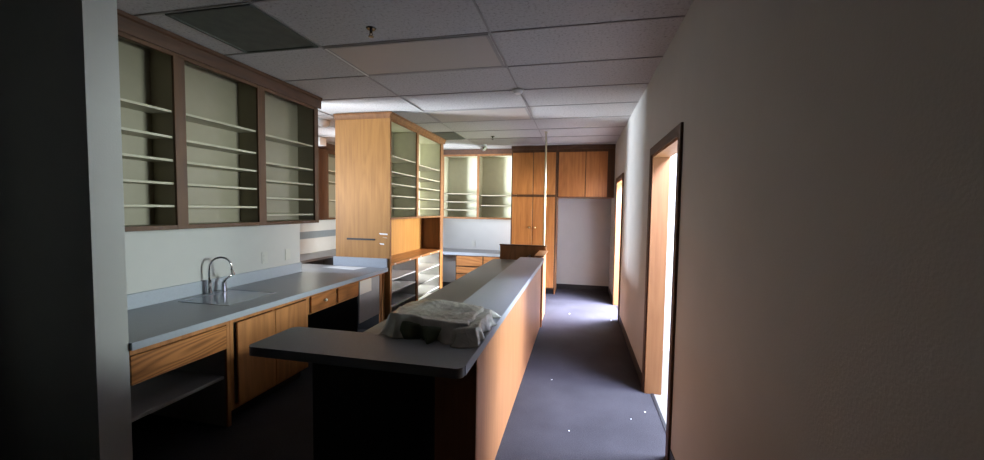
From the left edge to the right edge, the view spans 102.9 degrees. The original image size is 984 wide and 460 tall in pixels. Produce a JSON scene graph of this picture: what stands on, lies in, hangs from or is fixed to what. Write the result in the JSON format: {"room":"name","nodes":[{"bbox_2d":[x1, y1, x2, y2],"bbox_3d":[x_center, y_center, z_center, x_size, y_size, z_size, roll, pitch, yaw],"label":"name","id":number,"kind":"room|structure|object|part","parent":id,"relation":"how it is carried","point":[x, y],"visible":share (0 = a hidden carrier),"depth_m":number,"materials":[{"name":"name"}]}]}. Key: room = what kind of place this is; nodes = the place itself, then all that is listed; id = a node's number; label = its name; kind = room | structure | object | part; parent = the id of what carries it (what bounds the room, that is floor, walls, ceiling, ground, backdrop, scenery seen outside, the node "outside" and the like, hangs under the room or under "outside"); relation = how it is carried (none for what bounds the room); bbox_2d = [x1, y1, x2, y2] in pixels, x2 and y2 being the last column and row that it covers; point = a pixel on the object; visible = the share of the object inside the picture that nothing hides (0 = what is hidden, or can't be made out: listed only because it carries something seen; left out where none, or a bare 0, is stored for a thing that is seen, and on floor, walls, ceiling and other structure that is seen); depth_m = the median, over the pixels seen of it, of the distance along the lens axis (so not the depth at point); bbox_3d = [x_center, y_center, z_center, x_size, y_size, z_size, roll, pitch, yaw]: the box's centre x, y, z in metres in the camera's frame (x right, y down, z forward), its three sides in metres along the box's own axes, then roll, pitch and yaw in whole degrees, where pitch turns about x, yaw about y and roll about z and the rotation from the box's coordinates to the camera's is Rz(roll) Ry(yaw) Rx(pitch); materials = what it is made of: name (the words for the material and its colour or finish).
{"room":"medical office laboratory","nodes":[
{"label":"medical office laboratory","id":0,"kind":"room"},
{"bbox_2d":[0,0,132,459],"bbox_3d":[-2.311,0.041,2.035,0.850,2.620,0.142,2,3,12],"label":"wall","id":1,"kind":"structure","parent":0,"point":[65,394],"depth_m":1.94,"materials":[{"name":"white paint"}]},
{"bbox_2d":[125,224,299,293],"bbox_3d":[-2.413,-0.025,3.255,0.120,2.620,2.200,2,3,12],"label":"wall","id":2,"kind":"structure","parent":0,"point":[156,259],"depth_m":3.19,"materials":[{"name":"white paint"}]},
{"bbox_2d":[127,262,301,309],"bbox_3d":[-2.352,0.463,3.267,0.020,0.105,2.198,2,3,12],"label":"backsplash","id":3,"kind":"structure","parent":2,"relation":"attached to","point":[150,297],"depth_m":3.17,"materials":[{"name":"laminate"}]},
{"bbox_2d":[117,9,321,231],"bbox_3d":[-2.173,-0.673,3.105,0.380,1.287,2.095,2,3,12],"label":"upper cabinet","id":4,"kind":"object","parent":2,"relation":"attached to","point":[211,139],"visible":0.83,"depth_m":3.00,"materials":[{"name":"brown wood"}]},
{"bbox_2d":[120,98,171,113],"bbox_3d":[-2.279,-0.780,2.381,0.175,0.016,0.528,2,3,12],"label":"shelf","id":5,"kind":"object","parent":4,"relation":"attached to","point":[126,105],"depth_m":2.52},
{"bbox_2d":[121,127,172,138],"bbox_3d":[-2.281,-0.610,2.390,0.175,0.016,0.528,2,3,12],"label":"shelf","id":6,"kind":"object","parent":4,"relation":"attached to","point":[129,133],"depth_m":2.53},
{"bbox_2d":[122,153,172,161],"bbox_3d":[-2.284,-0.457,2.398,0.175,0.016,0.528,2,3,12],"label":"shelf","id":7,"kind":"object","parent":4,"relation":"attached to","point":[126,157],"depth_m":2.53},
{"bbox_2d":[123,179,173,184],"bbox_3d":[-2.286,-0.303,2.407,0.175,0.016,0.528,2,3,12],"label":"shelf","id":8,"kind":"object","parent":4,"relation":"attached to","point":[125,181],"depth_m":2.56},
{"bbox_2d":[124,204,174,206],"bbox_3d":[-2.288,-0.151,2.415,0.175,0.016,0.528,2,3,12],"label":"shelf","id":9,"kind":"object","parent":4,"relation":"attached to","point":[125,205],"depth_m":2.52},
{"bbox_3d":[-2.163,-1.260,3.080,0.380,0.112,2.083,2,3,12],"label":"crown","id":10,"kind":"part","parent":4,"relation":"part of","materials":[{"name":"brown wood"}]},
{"bbox_2d":[186,113,255,132],"bbox_3d":[-2.137,-0.817,3.016,0.175,0.016,0.620,2,3,12],"label":"shelf","id":11,"kind":"object","parent":4,"relation":"attached to","point":[193,120],"depth_m":3.04,"materials":[{"name":"white wood"}]},
{"bbox_2d":[187,140,255,153],"bbox_3d":[-2.140,-0.635,3.025,0.175,0.016,0.620,2,3,12],"label":"shelf","id":12,"kind":"object","parent":4,"relation":"attached to","point":[192,145],"depth_m":3.04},
{"bbox_2d":[187,162,256,171],"bbox_3d":[-2.142,-0.485,3.033,0.175,0.016,0.620,2,3,12],"label":"shelf","id":13,"kind":"object","parent":4,"relation":"attached to","point":[198,166],"depth_m":3.06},
{"bbox_2d":[188,205,256,207],"bbox_3d":[-2.147,-0.181,3.050,0.175,0.016,0.620,2,3,12],"label":"shelf","id":14,"kind":"object","parent":4,"relation":"attached to","point":[189,206],"depth_m":3.08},
{"bbox_2d":[188,183,256,189],"bbox_3d":[-2.144,-0.334,3.041,0.175,0.016,0.620,2,3,12],"label":"shelf","id":15,"kind":"object","parent":4,"relation":"attached to","point":[191,186],"depth_m":3.09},
{"bbox_2d":[266,197,312,200],"bbox_3d":[-1.991,-0.297,3.737,0.175,0.016,0.640,2,3,12],"label":"shelf","id":16,"kind":"object","parent":4,"relation":"attached to","point":[267,198],"depth_m":3.82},
{"bbox_2d":[266,180,312,185],"bbox_3d":[-1.989,-0.449,3.729,0.175,0.016,0.640,2,3,12],"label":"shelf","id":17,"kind":"object","parent":4,"relation":"attached to","point":[268,182],"depth_m":3.82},
{"bbox_2d":[266,162,312,170],"bbox_3d":[-1.986,-0.602,3.721,0.175,0.016,0.640,2,3,12],"label":"shelf","id":18,"kind":"object","parent":4,"relation":"attached to","point":[269,165],"depth_m":3.78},
{"bbox_2d":[266,134,312,146],"bbox_3d":[-1.983,-0.841,3.708,0.175,0.016,0.640,2,3,12],"label":"shelf","id":19,"kind":"object","parent":4,"relation":"attached to","point":[270,139],"depth_m":3.75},
{"bbox_2d":[267,213,312,215],"bbox_3d":[-1.993,-0.147,3.745,0.175,0.016,0.640,2,3,12],"label":"shelf","id":20,"kind":"object","parent":4,"relation":"attached to","point":[268,214],"depth_m":3.81,"materials":[{"name":"white wood"}]},
{"bbox_2d":[285,249,289,259],"bbox_3d":[-2.158,0.256,4.146,0.006,0.116,0.072,2,3,12],"label":"wall outlet","id":21,"kind":"object","parent":2,"relation":"attached to","point":[287,251],"visible":1,"depth_m":4.14,"materials":[{"name":"beige plastic"}]},
{"bbox_2d":[302,264,327,270],"bbox_3d":[-2.406,0.457,4.690,0.699,0.035,0.541,2,3,12],"label":"backsplash","id":22,"kind":"structure","parent":2,"relation":"attached to","point":[305,267],"depth_m":4.74,"materials":[{"name":"grey laminate"}]},
{"bbox_2d":[300,219,335,253],"bbox_3d":[-4.876,0.067,0.845,0.120,2.620,15.520,2,3,12],"label":"wall","id":23,"kind":"structure","parent":0,"point":[310,245],"depth_m":7.53,"materials":[{"name":"white paint"}]},
{"bbox_2d":[300,229,335,238],"bbox_3d":[-3.322,0.077,7.551,0.011,0.130,1.750,2,3,12],"label":"strip","id":24,"kind":"object","parent":23,"relation":"attached to","point":[323,233],"visible":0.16,"depth_m":7.49,"materials":[{"name":"stone"}]},
{"bbox_2d":[318,143,335,219],"bbox_3d":[-3.055,-0.887,7.484,0.509,1.352,1.590,2,3,12],"label":"upper cabinet","id":25,"kind":"object","parent":23,"relation":"attached to","point":[326,154],"visible":0.23,"depth_m":6.97,"materials":[{"name":"brown wood"}]},
{"bbox_3d":[-2.960,-0.776,6.843,0.018,1.180,0.260,2,3,12],"label":"door","id":26,"kind":"part","parent":25,"relation":"part of","materials":[{"name":"brown wood"}]},
{"bbox_3d":[-3.046,-1.507,7.451,0.509,0.111,1.590,2,3,12],"label":"crown","id":27,"kind":"part","parent":25,"relation":"part of","materials":[{"name":"brown wood"}]},
{"bbox_2d":[132,282,668,459],"bbox_3d":[-1.340,1.518,0.149,7.800,0.100,15.760,2,3,12],"label":"floor","id":28,"kind":"structure","parent":0,"point":[594,392],"depth_m":2.85,"materials":[{"name":"grey carpet"}]},
{"bbox_2d":[129,321,231,426],"bbox_3d":[-2.182,0.967,2.434,0.732,0.733,0.598,2,3,12],"label":"base cabinet","id":29,"kind":"object","parent":28,"relation":"on","point":[187,376],"visible":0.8,"depth_m":2.51,"materials":[{"name":"brown wood"}]},
{"bbox_2d":[130,370,223,421],"bbox_3d":[-2.192,0.994,2.427,0.682,0.020,0.574,2,3,12],"label":"shelf","id":30,"kind":"object","parent":29,"relation":"attached to","point":[148,396],"depth_m":2.44,"materials":[{"name":"grey laminate"}]},
{"bbox_2d":[229,296,307,417],"bbox_3d":[-2.025,0.934,3.102,0.748,0.733,0.774,2,3,12],"label":"base cabinet","id":31,"kind":"object","parent":28,"relation":"on","point":[253,378],"visible":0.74,"depth_m":2.91,"materials":[{"name":"brown wood"}]},
{"bbox_3d":[-1.706,0.908,2.852,0.018,0.570,0.339,2,3,12],"label":"door","id":32,"kind":"part","parent":31,"relation":"part of","materials":[{"name":"brown wood"}]},
{"bbox_3d":[-1.629,0.891,3.195,0.018,0.570,0.356,2,3,12],"label":"door","id":33,"kind":"part","parent":31,"relation":"part of","materials":[{"name":"brown wood"}]},
{"bbox_2d":[302,258,332,264],"bbox_3d":[-3.201,0.787,6.872,0.577,0.589,3.090,2,3,12],"label":"base cabinet","id":34,"kind":"object","parent":28,"relation":"on","point":[329,261],"visible":0.06,"depth_m":6.82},
{"bbox_3d":[-2.983,0.761,6.561,0.017,0.440,0.480,2,3,12],"label":"door","id":35,"kind":"part","parent":34,"relation":"part of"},
{"bbox_2d":[300,249,335,262],"bbox_3d":[-3.183,0.473,6.842,0.609,0.040,3.110,2,3,12],"label":"countertop","id":36,"kind":"structure","parent":34,"relation":"on","point":[314,256],"depth_m":6.91,"materials":[{"name":"grey laminate"}]},
{"bbox_3d":[-2.872,0.736,7.058,0.017,0.440,0.480,2,3,12],"label":"door","id":37,"kind":"part","parent":34,"relation":"part of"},
{"bbox_2d":[308,272,384,331],"bbox_3d":[-1.706,0.862,4.538,0.712,0.733,0.570,2,3,12],"label":"base cabinet","id":38,"kind":"object","parent":28,"relation":"on","point":[366,310],"visible":0.52,"depth_m":4.29,"materials":[{"name":"brown wood"}]},
{"bbox_2d":[127,256,387,350],"bbox_3d":[-1.922,0.476,3.452,0.780,0.152,2.745,2,3,12],"label":"countertop","id":39,"kind":"structure","parent":38,"relation":"on","point":[155,316],"depth_m":3.00,"materials":[{"name":"grey laminate"}]},
{"bbox_2d":[205,256,234,293],"bbox_3d":[-2.258,0.366,3.265,0.213,0.300,0.098,-1,4,-37],"label":"faucet","id":40,"kind":"object","parent":39,"relation":"on","point":[209,281],"visible":1,"depth_m":3.24,"materials":[{"name":"silver metal"}]},
{"bbox_3d":[-2.244,0.313,3.240,0.171,0.191,0.017,-1,4,-34],"label":"spout","id":41,"kind":"part","parent":40,"relation":"part of","materials":[{"name":"silver metal"}]},
{"bbox_2d":[178,289,276,305],"bbox_3d":[-2.068,0.545,3.099,0.449,0.037,0.469,2,3,12],"label":"sink","id":42,"kind":"object","parent":39,"relation":"in","point":[230,297],"visible":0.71,"depth_m":3.08,"materials":[{"name":"grey metal"}]},
{"bbox_2d":[308,281,358,314],"bbox_3d":[-1.826,0.622,3.850,0.763,0.178,0.799,2,3,12],"label":"drawer unit","id":43,"kind":"object","parent":39,"relation":"attached to","point":[317,302],"visible":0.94,"depth_m":3.70,"materials":[{"name":"brown wood"}]},
{"bbox_3d":[-1.537,0.642,3.581,0.018,0.146,0.350,2,3,12],"label":"drawer","id":44,"kind":"part","parent":43,"relation":"part of","materials":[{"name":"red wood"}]},
{"bbox_3d":[-1.451,0.623,3.966,0.018,0.146,0.360,2,3,12],"label":"drawer","id":45,"kind":"part","parent":43,"relation":"part of","materials":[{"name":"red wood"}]},
{"bbox_2d":[326,266,366,269],"bbox_3d":[-1.771,0.447,4.705,0.500,0.001,0.225,2,3,22],"label":"paper sheet","id":46,"kind":"object","parent":39,"relation":"on","point":[337,267],"visible":1,"depth_m":4.68,"materials":[{"name":"white paper"}]},
{"bbox_2d":[360,278,371,294],"bbox_3d":[-1.386,0.615,4.310,0.001,0.150,0.240,2,3,12],"label":"paper sheet","id":47,"kind":"object","parent":38,"relation":"attached to","point":[365,285],"visible":1,"depth_m":4.30,"materials":[{"name":"white paper"}]},
{"bbox_3d":[-1.377,0.768,4.408,0.016,0.453,0.430,2,3,12],"label":"door","id":48,"kind":"part","parent":38,"relation":"part of","materials":[{"name":"grey laminate"}]},
{"bbox_3d":[-1.367,0.873,4.463,0.019,0.730,0.570,2,3,12],"label":"frame","id":49,"kind":"part","parent":38,"relation":"part of","materials":[{"name":"brown wood"}]},
{"bbox_2d":[333,111,445,319],"bbox_3d":[-1.352,-0.134,5.660,0.765,2.612,1.930,2,3,12],"label":"tall cabinet","id":50,"kind":"object","parent":28,"relation":"on","point":[389,167],"visible":0.91,"depth_m":4.87,"materials":[{"name":"brown wood"}]},
{"bbox_3d":[-1.594,0.111,4.769,0.380,0.022,0.006,2,3,12],"label":"slot rail","id":51,"kind":"part","parent":50,"relation":"part of","materials":[{"name":"grey metal"}]},
{"bbox_3d":[-1.570,-0.063,4.768,0.729,2.560,0.019,2,3,12],"label":"panel","id":52,"kind":"part","parent":50,"relation":"part of","materials":[{"name":"brown wood"}]},
{"bbox_3d":[-1.333,-1.404,5.592,0.765,0.067,1.930,2,3,12],"label":"crown","id":53,"kind":"part","parent":50,"relation":"part of","materials":[{"name":"brown wood"}]},
{"bbox_2d":[391,195,414,197],"bbox_3d":[-1.306,-0.435,5.101,0.335,0.016,0.750,2,3,12],"label":"shelf","id":54,"kind":"object","parent":50,"relation":"attached to","point":[392,196],"depth_m":5.23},
{"bbox_2d":[391,183,414,187],"bbox_3d":[-1.304,-0.580,5.093,0.335,0.016,0.750,2,3,12],"label":"shelf","id":55,"kind":"object","parent":50,"relation":"attached to","point":[393,185],"depth_m":5.22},
{"bbox_2d":[391,171,414,176],"bbox_3d":[-1.302,-0.723,5.086,0.335,0.016,0.750,2,3,12],"label":"shelf","id":56,"kind":"object","parent":50,"relation":"attached to","point":[393,174],"depth_m":5.18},
{"bbox_2d":[391,155,414,162],"bbox_3d":[-1.299,-0.914,5.075,0.335,0.016,0.750,2,3,12],"label":"shelf","id":57,"kind":"object","parent":50,"relation":"attached to","point":[394,159],"depth_m":5.13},
{"bbox_2d":[392,293,415,306],"bbox_3d":[-1.320,0.923,5.177,0.345,0.018,0.740,2,3,12],"label":"shelf","id":58,"kind":"object","parent":50,"relation":"attached to","point":[397,298],"depth_m":5.29,"materials":[{"name":"white plastic"}]},
{"bbox_2d":[392,280,415,292],"bbox_3d":[-1.317,0.739,5.167,0.345,0.018,0.740,2,3,12],"label":"shelf","id":59,"kind":"object","parent":50,"relation":"attached to","point":[396,284],"depth_m":5.31,"materials":[{"name":"white plastic"}]},
{"bbox_2d":[392,270,415,280],"bbox_3d":[-1.315,0.591,5.160,0.345,0.018,0.740,2,3,12],"label":"shelf","id":60,"kind":"object","parent":50,"relation":"attached to","point":[396,274],"depth_m":5.28,"materials":[{"name":"white plastic"}]},
{"bbox_3d":[-1.359,-0.777,5.629,0.012,1.180,1.820,2,3,12],"label":"panel","id":61,"kind":"part","parent":50,"relation":"part of","materials":[{"name":"glass"}]},
{"bbox_3d":[-1.011,-0.493,5.566,0.031,1.750,1.860,2,3,12],"label":"frame","id":62,"kind":"part","parent":50,"relation":"part of","materials":[{"name":"brown wood"}]},
{"bbox_2d":[418,285,438,297],"bbox_3d":[-1.130,0.944,6.038,0.345,0.018,0.890,2,3,12],"label":"shelf","id":63,"kind":"object","parent":50,"relation":"attached to","point":[423,290],"depth_m":6.19,"materials":[{"name":"white plastic"}]},
{"bbox_2d":[418,274,438,285],"bbox_3d":[-1.127,0.762,6.029,0.345,0.018,0.890,2,3,12],"label":"shelf","id":64,"kind":"object","parent":50,"relation":"attached to","point":[422,278],"depth_m":6.17,"materials":[{"name":"white plastic"}]},
{"bbox_2d":[418,263,438,272],"bbox_3d":[-1.124,0.581,6.019,0.345,0.018,0.890,2,3,12],"label":"shelf","id":65,"kind":"object","parent":50,"relation":"attached to","point":[422,267],"depth_m":6.20,"materials":[{"name":"white plastic"}]},
{"bbox_2d":[419,198,438,200],"bbox_3d":[-1.114,-0.468,5.964,0.335,0.016,0.890,2,3,12],"label":"shelf","id":66,"kind":"object","parent":50,"relation":"attached to","point":[420,199],"depth_m":6.36,"materials":[{"name":"white wood"}]},
{"bbox_2d":[419,187,438,190],"bbox_3d":[-1.111,-0.621,5.956,0.335,0.016,0.890,2,3,12],"label":"shelf","id":67,"kind":"object","parent":50,"relation":"attached to","point":[420,189],"depth_m":6.18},
{"bbox_2d":[419,177,438,181],"bbox_3d":[-1.109,-0.765,5.948,0.335,0.016,0.890,2,3,12],"label":"shelf","id":68,"kind":"object","parent":50,"relation":"attached to","point":[421,179],"depth_m":6.03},
{"bbox_2d":[419,165,439,170],"bbox_3d":[-1.107,-0.939,5.939,0.335,0.016,0.890,2,3,12],"label":"shelf","id":69,"kind":"object","parent":50,"relation":"attached to","point":[421,168],"depth_m":6.08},
{"bbox_3d":[-1.003,-0.189,6.524,0.350,2.480,0.018,2,3,12],"label":"panel","id":70,"kind":"part","parent":50,"relation":"part of","materials":[{"name":"brown wood"}]},
{"bbox_2d":[249,244,547,459],"bbox_3d":[-0.126,0.805,3.715,0.979,0.980,4.310,2,3,12],"label":"counter","id":71,"kind":"object","parent":28,"relation":"on","point":[376,397],"depth_m":1.96,"materials":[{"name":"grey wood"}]},
{"bbox_3d":[-0.608,0.959,1.983,0.664,0.844,0.019,2,3,12],"label":"return panel","id":72,"kind":"part","parent":71,"relation":"part of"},
{"bbox_2d":[377,299,501,348],"bbox_3d":[-0.253,0.445,2.021,0.539,0.104,0.584,2,3,12],"label":"plastic-covered object","id":73,"kind":"object","parent":71,"relation":"on","point":[454,324],"visible":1,"depth_m":1.86,"materials":[{"name":"white plastic"}]},
{"bbox_3d":[-0.177,0.970,1.907,0.210,0.843,0.016,2,3,12],"label":"panel","id":74,"kind":"part","parent":71,"relation":"part of","materials":[{"name":"brown wood"}]},
{"bbox_3d":[0.126,0.872,3.822,0.018,0.843,3.858,2,3,12],"label":"panel","id":75,"kind":"part","parent":71,"relation":"part of","materials":[{"name":"brown wood"}]},
{"bbox_3d":[0.267,0.894,3.448,0.015,0.843,3.188,2,3,12],"label":"panel","id":76,"kind":"part","parent":71,"relation":"part of","materials":[{"name":"brown wood"}]},
{"bbox_3d":[0.629,0.818,4.986,0.022,0.843,0.025,2,3,12],"label":"post","id":77,"kind":"part","parent":71,"relation":"part of","materials":[{"name":"brown wood"}]},
{"bbox_2d":[363,259,515,333],"bbox_3d":[-0.121,0.901,3.994,0.533,0.760,3.643,2,3,12],"label":"countertop","id":78,"kind":"structure","parent":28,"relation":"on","point":[461,289],"depth_m":3.80,"materials":[{"name":"grey laminate"}]},
{"bbox_2d":[443,248,499,256],"bbox_3d":[-0.641,0.420,7.559,2.099,0.055,0.619,2,3,12],"label":"countertop","id":79,"kind":"structure","parent":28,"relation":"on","point":[446,251],"depth_m":7.28,"materials":[{"name":"grey laminate"}]},
{"bbox_2d":[455,255,499,279],"bbox_3d":[-0.126,0.781,7.424,1.013,0.634,0.556,2,3,12],"label":"drawer unit","id":80,"kind":"object","parent":28,"relation":"on","point":[465,264],"visible":0.26,"depth_m":7.20,"materials":[{"name":"brown wood"}]},
{"bbox_3d":[-0.419,0.742,7.211,0.490,0.115,0.018,2,3,12],"label":"drawer","id":81,"kind":"part","parent":80,"relation":"part of","materials":[{"name":"brown wood"}]},
{"bbox_3d":[-0.417,0.572,7.202,0.490,0.177,0.018,2,3,12],"label":"drawer","id":82,"kind":"part","parent":80,"relation":"part of","materials":[{"name":"brown wood"}]},
{"bbox_3d":[0.073,0.585,7.094,0.463,0.177,0.018,2,3,12],"label":"drawer","id":83,"kind":"part","parent":80,"relation":"part of","materials":[{"name":"brown wood"}]},
{"bbox_2d":[510,145,557,293],"bbox_3d":[0.783,-0.184,7.205,0.811,2.612,0.632,2,3,12],"label":"pantry cabinet","id":84,"kind":"object","parent":28,"relation":"on","point":[528,162],"visible":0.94,"depth_m":6.92,"materials":[{"name":"brown wood"}]},
{"bbox_3d":[0.527,0.210,7.012,0.361,1.598,0.018,2,3,12],"label":"door","id":85,"kind":"part","parent":84,"relation":"part of","materials":[{"name":"brown wood"}]},
{"bbox_3d":[0.545,-0.998,6.948,0.361,0.733,0.018,2,3,12],"label":"door","id":86,"kind":"part","parent":84,"relation":"part of","materials":[{"name":"brown wood"}]},
{"bbox_3d":[0.747,-1.444,6.889,0.811,0.064,0.041,2,3,12],"label":"crown","id":87,"kind":"part","parent":84,"relation":"part of","materials":[{"name":"brown wood"}]},
{"bbox_3d":[0.903,0.220,6.929,0.381,1.598,0.018,2,3,12],"label":"door","id":88,"kind":"part","parent":84,"relation":"part of","materials":[{"name":"brown wood"}]},
{"bbox_3d":[0.921,-0.988,6.864,0.381,0.733,0.018,2,3,12],"label":"door","id":89,"kind":"part","parent":84,"relation":"part of","materials":[{"name":"brown wood"}]},
{"bbox_3d":[1.179,-0.145,7.161,0.018,2.550,0.549,2,3,12],"label":"panel","id":90,"kind":"part","parent":84,"relation":"part of","materials":[{"name":"brown wood"}]},
{"bbox_2d":[543,131,547,244],"bbox_3d":[0.762,-0.106,5.713,0.070,2.614,0.070,2,3,12],"label":"pole","id":91,"kind":"object","parent":28,"relation":"on","point":[546,132],"visible":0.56,"depth_m":5.68,"materials":[{"name":"white metal"}]},
{"bbox_2d":[117,0,692,149],"bbox_3d":[-2.236,-1.219,0.212,5.880,0.107,15.760,2,3,12],"label":"ceiling","id":92,"kind":"structure","parent":0,"point":[583,68],"depth_m":2.90,"materials":[{"name":"white tile"}]},
{"bbox_2d":[165,4,317,53],"bbox_3d":[-1.576,-1.280,2.538,0.599,0.012,0.588,2,3,12],"label":"ceiling light","id":93,"kind":"object","parent":92,"relation":"attached to","point":[246,28],"visible":1,"depth_m":2.49,"materials":[{"name":"grey plastic"}]},
{"bbox_2d":[318,137,325,145],"bbox_3d":[-2.825,-1.443,6.405,0.160,0.123,0.160,2,3,12],"label":"emergency light","id":94,"kind":"object","parent":92,"relation":"attached to","point":[321,141],"visible":0.52,"depth_m":6.37,"materials":[{"name":"white plastic"}]},
{"bbox_2d":[318,119,329,126],"bbox_3d":[-2.199,-1.409,5.118,0.170,0.136,0.169,2,3,12],"label":"dome","id":95,"kind":"object","parent":92,"relation":"attached to","point":[321,122],"visible":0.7,"depth_m":5.06,"materials":[{"name":"white plastic"}]},
{"bbox_2d":[366,26,375,37],"bbox_3d":[-0.761,-1.243,2.470,0.064,0.054,0.064,2,3,12],"label":"sprinkler head","id":96,"kind":"object","parent":92,"relation":"attached to","point":[371,29],"visible":1,"depth_m":2.46},
{"bbox_2d":[325,34,504,76],"bbox_3d":[-0.543,-1.286,2.934,1.194,0.012,0.582,2,3,12],"label":"recessed light","id":97,"kind":"object","parent":92,"relation":"in","point":[471,51],"visible":1,"depth_m":2.89,"materials":[{"name":"white plastic"}]},
{"bbox_2d":[434,132,464,139],"bbox_3d":[-0.781,-1.459,6.102,0.599,0.012,0.580,2,3,12],"label":"ceiling panel","id":98,"kind":"object","parent":92,"relation":"attached to","point":[445,135],"visible":0.5,"depth_m":6.05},
{"bbox_2d":[424,107,531,122],"bbox_3d":[-0.144,-1.377,4.718,1.192,0.008,0.582,2,3,12],"label":"recessed light","id":99,"kind":"object","parent":92,"relation":"in","point":[520,113],"visible":1,"depth_m":4.69,"materials":[{"name":"white plastic"}]},
{"bbox_2d":[480,144,486,150],"bbox_3d":[-0.147,-1.435,6.834,0.110,0.116,0.110,3,4,38],"label":"security camera","id":100,"kind":"object","parent":92,"relation":"attached to","point":[483,147],"visible":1,"depth_m":6.79,"materials":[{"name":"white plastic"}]},
{"bbox_2d":[468,137,544,144],"bbox_3d":[0.254,-1.466,6.502,1.192,0.008,0.582,2,3,12],"label":"recessed light","id":101,"kind":"object","parent":92,"relation":"in","point":[501,141],"visible":1,"depth_m":6.48,"materials":[{"name":"white plastic"}]},
{"bbox_2d":[512,88,523,94],"bbox_3d":[0.243,-1.296,3.676,0.116,0.035,0.116,2,3,12],"label":"smoke detector","id":102,"kind":"object","parent":92,"relation":"attached to","point":[517,91],"visible":1,"depth_m":3.64,"materials":[{"name":"beige plastic"}]},
{"bbox_2d":[442,198,610,285],"bbox_3d":[0.379,-0.220,7.690,7.800,2.620,0.140,2,3,12],"label":"wall","id":103,"kind":"structure","parent":0,"point":[583,240],"depth_m":7.39,"materials":[{"name":"white paint"}]},
{"bbox_2d":[443,148,511,219],"bbox_3d":[-0.490,-0.876,7.609,1.885,1.312,0.331,2,3,12],"label":"upper cabinet","id":104,"kind":"object","parent":103,"relation":"attached to","point":[476,182],"visible":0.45,"depth_m":7.66,"materials":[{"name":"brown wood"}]},
{"bbox_2d":[444,201,476,202],"bbox_3d":[-0.576,-0.543,7.655,0.655,0.016,0.284,2,3,12],"label":"shelf","id":105,"kind":"object","parent":104,"relation":"attached to","point":[444,201],"depth_m":7.73,"materials":[{"name":"white wood"}]},
{"bbox_2d":[444,193,476,194],"bbox_3d":[-0.574,-0.700,7.647,0.655,0.016,0.284,2,3,12],"label":"shelf","id":106,"kind":"object","parent":104,"relation":"attached to","point":[444,193],"depth_m":7.56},
{"bbox_3d":[-0.516,-1.477,7.420,1.884,0.092,0.012,2,3,12],"label":"crown","id":107,"kind":"part","parent":104,"relation":"part of","materials":[{"name":"brown wood"}]},
{"bbox_2d":[479,205,508,205],"bbox_3d":[0.092,-0.463,7.510,0.625,0.016,0.284,2,3,12],"label":"shelf","id":108,"kind":"object","parent":104,"relation":"attached to","point":[479,205],"depth_m":7.38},
{"bbox_2d":[479,195,510,196],"bbox_3d":[0.095,-0.652,7.500,0.625,0.016,0.284,2,3,12],"label":"shelf","id":109,"kind":"object","parent":104,"relation":"attached to","point":[479,195],"depth_m":7.46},
{"bbox_2d":[556,283,607,290],"bbox_3d":[1.690,1.080,7.388,0.958,0.095,0.006,2,3,12],"label":"baseboard","id":110,"kind":"structure","parent":103,"relation":"attached to","point":[559,286],"depth_m":7.38,"materials":[{"name":"black rubber"}]},
{"bbox_2d":[557,144,615,198],"bbox_3d":[1.664,-1.019,6.988,0.955,0.897,0.591,2,3,12],"label":"upper cabinet","id":111,"kind":"object","parent":103,"relation":"attached to","point":[584,171],"visible":1,"depth_m":6.70,"materials":[{"name":"brown wood"}]},
{"bbox_3d":[1.377,-0.959,6.764,0.446,0.767,0.018,2,3,12],"label":"door","id":112,"kind":"part","parent":111,"relation":"part of","materials":[{"name":"brown wood"}]},
{"bbox_3d":[1.610,-1.421,6.697,0.955,0.064,0.041,2,3,12],"label":"crown","id":113,"kind":"part","parent":111,"relation":"part of","materials":[{"name":"brown wood"}]},
{"bbox_3d":[1.780,-0.948,6.675,0.353,0.767,0.018,2,3,12],"label":"door","id":114,"kind":"part","parent":111,"relation":"part of","materials":[{"name":"brown wood"}]},
{"bbox_2d":[663,154,676,350],"bbox_3d":[2.480,0.004,4.071,1.721,2.620,0.126,2,3,12],"label":"wall","id":115,"kind":"structure","parent":0,"point":[673,162],"depth_m":4.16,"materials":[{"name":"white paint"}]},
{"bbox_2d":[609,0,983,459],"bbox_3d":[0.551,0.212,-0.359,0.115,2.620,15.520,2,3,12],"label":"wall","id":116,"kind":"structure","parent":0,"point":[830,301],"depth_m":0.94,"materials":[{"name":"white paint"}]},
{"bbox_2d":[612,173,623,320],"bbox_3d":[1.905,0.215,5.746,0.147,2.003,1.006,2,3,12],"label":"door","id":117,"kind":"structure","parent":116,"relation":"in","point":[620,179],"depth_m":6.15,"materials":[{"name":"brown wood"}]},
{"bbox_2d":[608,286,674,459],"bbox_3d":[0.473,1.471,-0.278,0.006,0.095,15.520,2,3,12],"label":"baseboard","id":118,"kind":"structure","parent":116,"relation":"attached to","point":[671,457],"depth_m":3.95,"materials":[{"name":"black rubber"}]},
{"bbox_2d":[641,122,683,459],"bbox_3d":[1.236,0.365,2.751,0.147,2.003,1.001,2,3,12],"label":"door","id":119,"kind":"structure","parent":116,"relation":"in","point":[671,144],"depth_m":3.14,"materials":[{"name":"brown wood"}]},
{"bbox_3d":[1.301,0.367,2.736,0.016,2.003,1.001,2,3,12],"label":"casing","id":120,"kind":"part","parent":119,"relation":"part of","materials":[{"name":"brown wood"}]}
]}

